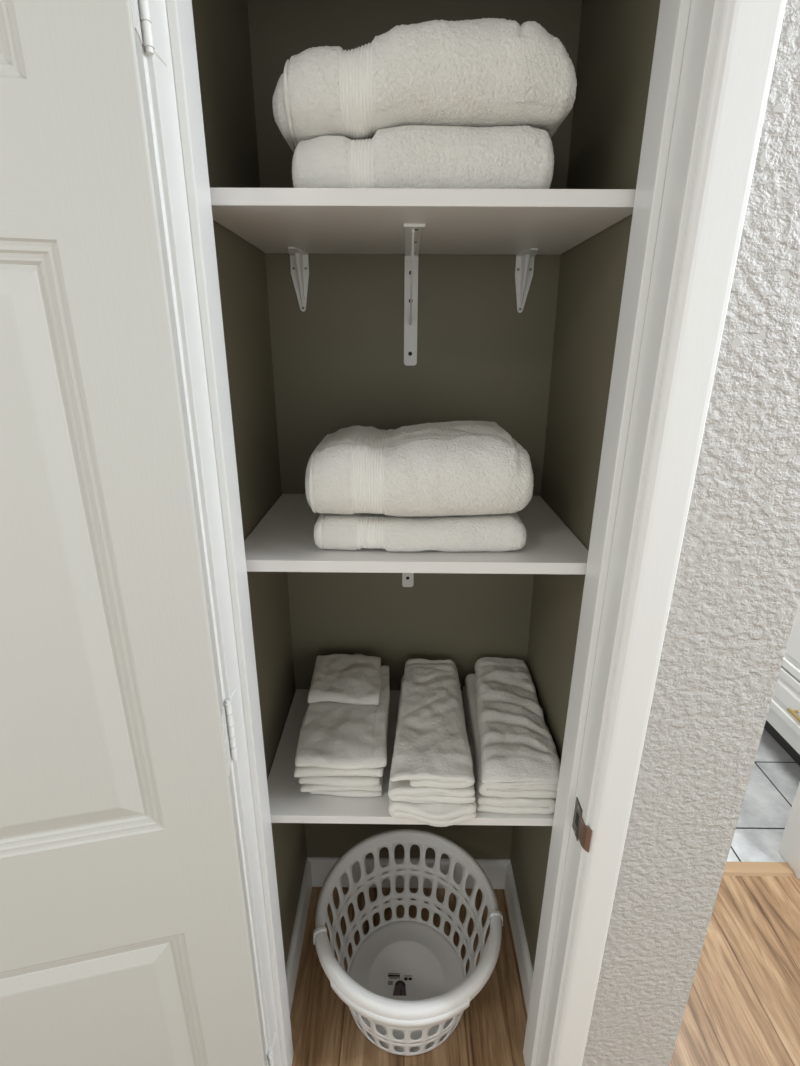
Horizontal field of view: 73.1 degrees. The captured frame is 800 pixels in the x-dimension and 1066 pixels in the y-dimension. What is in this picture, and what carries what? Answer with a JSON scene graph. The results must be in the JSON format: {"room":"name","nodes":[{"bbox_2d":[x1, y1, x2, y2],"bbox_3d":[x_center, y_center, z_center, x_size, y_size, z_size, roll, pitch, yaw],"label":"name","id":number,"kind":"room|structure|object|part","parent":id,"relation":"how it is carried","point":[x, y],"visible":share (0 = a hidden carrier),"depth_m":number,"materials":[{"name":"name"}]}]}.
{"room":"linen closet","nodes":[
{"label":"linen closet","id":0,"kind":"room"},
{"bbox_2d":[192,0,306,969],"bbox_3d":[-0.315,-0.049,1.006,0.100,2.440,0.396,0,19,0],"label":"wall","id":1,"kind":"structure","parent":0,"point":[221,27],"depth_m":0.95,"materials":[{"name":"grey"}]},
{"bbox_2d":[137,0,293,1065],"bbox_3d":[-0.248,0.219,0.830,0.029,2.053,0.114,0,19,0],"label":"trim","id":2,"kind":"structure","parent":1,"relation":"attached to","point":[175,88],"depth_m":0.69,"materials":[{"name":"white paint"}]},
{"bbox_2d":[286,861,311,1014],"bbox_3d":[-0.266,1.056,1.390,0.012,0.102,0.384,0,19,0],"label":"baseboard","id":3,"kind":"structure","parent":1,"relation":"attached to","point":[293,960],"depth_m":1.39,"materials":[{"name":"white paint"}]},
{"bbox_2d":[247,0,581,858],"bbox_3d":[0.033,-0.127,1.233,0.792,2.440,0.090,0,19,0],"label":"wall","id":4,"kind":"structure","parent":0,"point":[338,362],"depth_m":1.11,"materials":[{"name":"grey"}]},
{"bbox_2d":[287,247,308,311],"bbox_3d":[-0.195,-0.477,1.022,0.035,0.104,0.078,0,19,0],"label":"shelf bracket","id":5,"kind":"object","parent":4,"relation":"attached to","point":[299,262],"visible":1,"depth_m":1.05,"materials":[{"name":"white metal"}]},
{"bbox_3d":[-0.195,-0.524,1.005,0.035,0.003,0.078,0,19,0],"label":"shelf plate","id":6,"kind":"part","parent":5,"relation":"part of","materials":[{"name":"white paint"}]},
{"bbox_2d":[402,573,413,586],"bbox_3d":[0.018,0.077,1.105,0.031,0.205,0.288,0,19,0],"label":"shelf bracket","id":7,"kind":"object","parent":4,"relation":"attached to","point":[407,578],"visible":0.16,"depth_m":1.26,"materials":[{"name":"white metal"}]},
{"bbox_2d":[307,857,510,888],"bbox_3d":[0.025,0.992,1.574,0.589,0.102,0.012,0,19,0],"label":"baseboard","id":8,"kind":"structure","parent":4,"relation":"attached to","point":[495,869],"depth_m":1.56,"materials":[{"name":"white paint"}]},
{"bbox_2d":[267,689,553,825],"bbox_3d":[0.023,0.472,1.190,0.578,0.018,0.389,0,19,0],"label":"shelf","id":9,"kind":"object","parent":4,"relation":"attached to","point":[288,804],"visible":0.29,"depth_m":1.04,"materials":[{"name":"white wood"}]},
{"bbox_2d":[310,789,381,796],"bbox_3d":[-0.106,0.453,1.187,0.144,0.017,0.314,0,19,0],"label":"washcloth","id":10,"kind":"object","parent":9,"relation":"on","point":[351,793],"visible":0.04,"depth_m":1.04,"materials":[{"name":"white fabric"}]},
{"bbox_2d":[300,769,383,791],"bbox_3d":[-0.110,0.439,1.178,0.160,0.019,0.317,0,19,0],"label":"washcloth","id":11,"kind":"object","parent":10,"relation":"on","point":[304,787],"visible":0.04,"depth_m":1.03,"materials":[{"name":"white fabric"}]},
{"bbox_2d":[298,776,380,786],"bbox_3d":[-0.116,0.421,1.170,0.160,0.022,0.322,0,19,0],"label":"washcloth","id":12,"kind":"object","parent":11,"relation":"on","point":[349,781],"visible":0.09,"depth_m":1.02,"materials":[{"name":"white fabric"}]},
{"bbox_2d":[294,766,383,776],"bbox_3d":[-0.113,0.402,1.165,0.172,0.026,0.324,0,19,0],"label":"washcloth","id":13,"kind":"object","parent":12,"relation":"on","point":[302,771],"visible":0.07,"depth_m":1.02,"materials":[{"name":"white fabric"}]},
{"bbox_2d":[295,665,389,769],"bbox_3d":[-0.112,0.380,1.156,0.177,0.031,0.322,0,19,0],"label":"washcloth","id":14,"kind":"object","parent":13,"relation":"on","point":[335,735],"visible":0.59,"depth_m":1.07,"materials":[{"name":"white fabric"}]},
{"bbox_2d":[307,654,380,704],"bbox_3d":[-0.121,0.329,1.223,0.160,0.035,0.167,0,19,0],"label":"washcloth","id":15,"kind":"object","parent":14,"relation":"on","point":[340,678],"visible":1,"depth_m":1.20,"materials":[{"name":"white fabric"}]},
{"bbox_2d":[388,710,476,826],"bbox_3d":[0.065,0.456,1.160,0.171,0.042,0.393,0,19,0],"label":"hand towel","id":16,"kind":"object","parent":9,"relation":"on","point":[432,814],"visible":0.09,"depth_m":0.99,"materials":[{"name":"white fabric"}]},
{"bbox_2d":[388,676,475,803],"bbox_3d":[0.062,0.419,1.152,0.166,0.039,0.370,0,19,0],"label":"hand towel","id":17,"kind":"object","parent":16,"relation":"on","point":[401,790],"visible":0.09,"depth_m":0.98,"materials":[{"name":"white fabric"}]},
{"bbox_2d":[390,658,474,788],"bbox_3d":[0.060,0.383,1.139,0.155,0.046,0.363,0,19,0],"label":"hand towel","id":18,"kind":"object","parent":17,"relation":"on","point":[432,748],"visible":1,"depth_m":1.07,"materials":[{"name":"white fabric"}]},
{"bbox_2d":[462,686,555,813],"bbox_3d":[0.223,0.450,1.171,0.160,0.038,0.364,0,19,0],"label":"hand towel","id":19,"kind":"object","parent":9,"relation":"on","point":[517,805],"visible":0.09,"depth_m":1.00,"materials":[{"name":"white fabric"}]},
{"bbox_2d":[465,674,557,797],"bbox_3d":[0.227,0.416,1.161,0.162,0.040,0.363,0,19,0],"label":"hand towel","id":20,"kind":"object","parent":19,"relation":"on","point":[485,789],"visible":0.1,"depth_m":1.00,"materials":[{"name":"white fabric"}]},
{"bbox_2d":[474,657,559,785],"bbox_3d":[0.228,0.381,1.148,0.155,0.048,0.366,0,19,0],"label":"hand towel","id":21,"kind":"object","parent":20,"relation":"on","point":[518,748],"visible":0.98,"depth_m":1.08,"materials":[{"name":"white fabric"}]},
{"bbox_2d":[403,223,424,365],"bbox_3d":[0.021,-0.392,0.939,0.031,0.205,0.288,0,19,0],"label":"shelf bracket","id":22,"kind":"object","parent":4,"relation":"attached to","point":[413,231],"visible":1,"depth_m":1.05,"materials":[{"name":"white metal"}]},
{"bbox_3d":[0.022,-0.487,0.905,0.031,0.004,0.288,0,19,0],"label":"arm","id":23,"kind":"part","parent":22,"relation":"part of","materials":[{"name":"white paint"}]},
{"bbox_2d":[244,494,587,573],"bbox_3d":[0.023,-0.011,1.019,0.572,0.019,0.389,0,19,0],"label":"shelf","id":24,"kind":"object","parent":4,"relation":"attached to","point":[283,540],"visible":0.54,"depth_m":0.86,"materials":[{"name":"white wood"}]},
{"bbox_2d":[314,513,526,551],"bbox_3d":[0.032,-0.033,0.966,0.342,0.056,0.260,0,19,0],"label":"bath towel","id":25,"kind":"object","parent":24,"relation":"on","point":[496,532],"visible":0.51,"depth_m":0.85,"materials":[{"name":"white fabric"}]},
{"bbox_2d":[305,420,533,516],"bbox_3d":[0.029,-0.116,0.929,0.359,0.135,0.257,0,19,0],"label":"bath towel","id":26,"kind":"object","parent":25,"relation":"on","point":[451,468],"visible":1,"depth_m":0.82,"materials":[{"name":"white fabric"}]},
{"bbox_2d":[210,188,635,254],"bbox_3d":[0.023,-0.481,0.853,0.566,0.020,0.389,0,19,0],"label":"shelf","id":27,"kind":"object","parent":4,"relation":"attached to","point":[272,220],"visible":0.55,"depth_m":0.73,"materials":[{"name":"white wood"}]},
{"bbox_2d":[292,125,553,188],"bbox_3d":[0.029,-0.519,0.802,0.343,0.086,0.270,0,19,0],"label":"bath towel","id":28,"kind":"object","parent":27,"relation":"on","point":[405,156],"visible":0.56,"depth_m":0.68,"materials":[{"name":"white fabric"}]},
{"bbox_2d":[272,18,576,152],"bbox_3d":[0.028,-0.602,0.773,0.384,0.125,0.285,0,19,0],"label":"bath towel","id":29,"kind":"object","parent":28,"relation":"on","point":[484,72],"visible":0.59,"depth_m":0.65,"materials":[{"name":"white fabric"}]},
{"bbox_2d":[515,248,538,312],"bbox_3d":[0.240,-0.473,1.019,0.035,0.104,0.078,0,19,0],"label":"shelf bracket","id":30,"kind":"object","parent":4,"relation":"attached to","point":[524,267],"visible":1,"depth_m":1.04,"materials":[{"name":"white metal"}]},
{"bbox_3d":[0.241,-0.521,1.002,0.035,0.003,0.078,0,19,0],"label":"shelf plate","id":31,"kind":"part","parent":30,"relation":"part of","materials":[{"name":"white paint"}]},
{"bbox_2d":[290,729,799,1065],"bbox_3d":[0.787,1.621,0.036,4.800,0.050,6.200,0,19,0],"label":"floor","id":32,"kind":"structure","parent":0,"point":[742,1008],"depth_m":1.35,"materials":[{"name":"brown wood"}]},
{"bbox_2d":[313,829,502,1055],"bbox_3d":[0.021,0.994,1.302,0.435,0.278,0.434,0,19,0],"label":"laundry basket","id":33,"kind":"object","parent":32,"relation":"on","point":[406,985],"visible":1,"depth_m":1.36,"materials":[{"name":"white plastic"}]},
{"bbox_2d":[388,973,411,995],"bbox_3d":[0.000,1.119,1.340,0.060,0.001,0.050,0,19,0],"label":"print","id":34,"kind":"object","parent":33,"relation":"on","point":[399,984],"depth_m":1.34,"materials":[{"name":"grey paper"}]},
{"bbox_2d":[764,601,799,765],"bbox_3d":[1.699,0.407,2.133,0.612,0.850,1.160,0,19,0],"label":"bathroom vanity","id":35,"kind":"object","parent":32,"relation":"on","point":[782,723],"visible":0.21,"depth_m":1.98,"materials":[{"name":"white paint"}]},
{"bbox_3d":[1.429,0.644,1.883,0.018,0.177,0.455,0,19,0],"label":"drawer","id":36,"kind":"part","parent":35,"relation":"part of","materials":[{"name":"white paint"}]},
{"bbox_3d":[1.431,0.355,1.780,0.018,0.420,0.455,0,19,0],"label":"cabinet door","id":37,"kind":"part","parent":35,"relation":"part of","materials":[{"name":"white paint"}]},
{"bbox_3d":[1.405,0.652,1.886,0.031,0.012,0.120,0,19,0],"label":"pull handle","id":38,"kind":"part","parent":35,"relation":"part of","materials":[{"name":"gold metal"}]},
{"bbox_2d":[510,0,660,970],"bbox_3d":[0.362,-0.044,1.002,0.130,2.440,0.396,0,19,0],"label":"wall","id":39,"kind":"structure","parent":0,"point":[617,38],"depth_m":0.91,"materials":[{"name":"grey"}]},
{"bbox_2d":[504,864,532,1015],"bbox_3d":[0.311,1.060,1.386,0.012,0.102,0.384,0,19,0],"label":"baseboard","id":40,"kind":"structure","parent":39,"relation":"attached to","point":[519,936],"depth_m":1.39,"materials":[{"name":"white paint"}]},
{"bbox_2d":[523,0,720,1065],"bbox_3d":[0.297,0.225,0.821,0.029,2.053,0.126,0,19,0],"label":"trim","id":41,"kind":"structure","parent":39,"relation":"attached to","point":[686,29],"depth_m":0.70,"materials":[{"name":"white paint"}]},
{"bbox_3d":[0.291,0.470,0.887,0.002,0.064,0.029,0,19,0],"label":"strike plate","id":42,"kind":"part","parent":41,"relation":"part of","materials":[{"name":"silver metal"}]},
{"bbox_2d":[582,0,799,1065],"bbox_3d":[-0.528,-0.040,0.975,2.131,2.440,0.544,0,19,0],"label":"wall","id":43,"kind":"structure","parent":0,"point":[735,600],"depth_m":0.74,"materials":[{"name":"grey paint"}]},
{"bbox_2d":[0,0,278,1065],"bbox_3d":[-0.495,0.271,0.696,0.551,2.018,0.077,-6,20,-17],"label":"door","id":44,"kind":"structure","parent":43,"relation":"in","point":[126,934],"depth_m":0.65,"materials":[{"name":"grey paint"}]},
{"bbox_3d":[-0.499,-0.483,0.412,0.346,0.197,0.009,-4,20,-12],"label":"raised panel","id":45,"kind":"part","parent":44,"relation":"part of","materials":[{"name":"grey paint"}]},
{"bbox_3d":[-0.502,0.081,0.611,0.346,0.747,0.009,-4,20,-12],"label":"raised panel","id":46,"kind":"part","parent":44,"relation":"part of","materials":[{"name":"grey paint"}]},
{"bbox_3d":[-0.502,0.278,0.676,0.337,2.018,0.081,0,19,0],"label":"rail","id":47,"kind":"part","parent":44,"relation":"part of","materials":[{"name":"grey paint"}]},
{"bbox_3d":[-0.506,0.825,0.875,0.346,0.408,0.009,-4,20,-12],"label":"raised panel","id":48,"kind":"part","parent":44,"relation":"part of","materials":[{"name":"grey paint"}]},
{"bbox_2d":[550,0,786,1065],"bbox_3d":[0.327,0.221,0.762,0.057,2.100,0.018,0,19,0],"label":"trim","id":49,"kind":"structure","parent":43,"relation":"attached to","point":[747,36],"depth_m":0.64,"materials":[{"name":"white paint"}]},
{"bbox_2d":[723,862,795,876],"bbox_3d":[0.863,1.020,1.649,0.659,0.009,0.048,0,19,0],"label":"trim","id":50,"kind":"structure","parent":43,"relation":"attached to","point":[783,869],"depth_m":1.64,"materials":[{"name":"beige wood"}]},
{"bbox_3d":[1.875,-0.125,1.256,2.669,2.440,0.085,0,19,0],"label":"wall","id":51,"kind":"structure","parent":0,"visible":0},
{"bbox_2d":[778,782,799,878],"bbox_3d":[1.231,0.033,1.310,0.065,2.100,0.100,0,19,0],"label":"trim","id":52,"kind":"structure","parent":51,"relation":"attached to","point":[789,847],"depth_m":1.64,"materials":[{"name":"white paint"}]}
]}

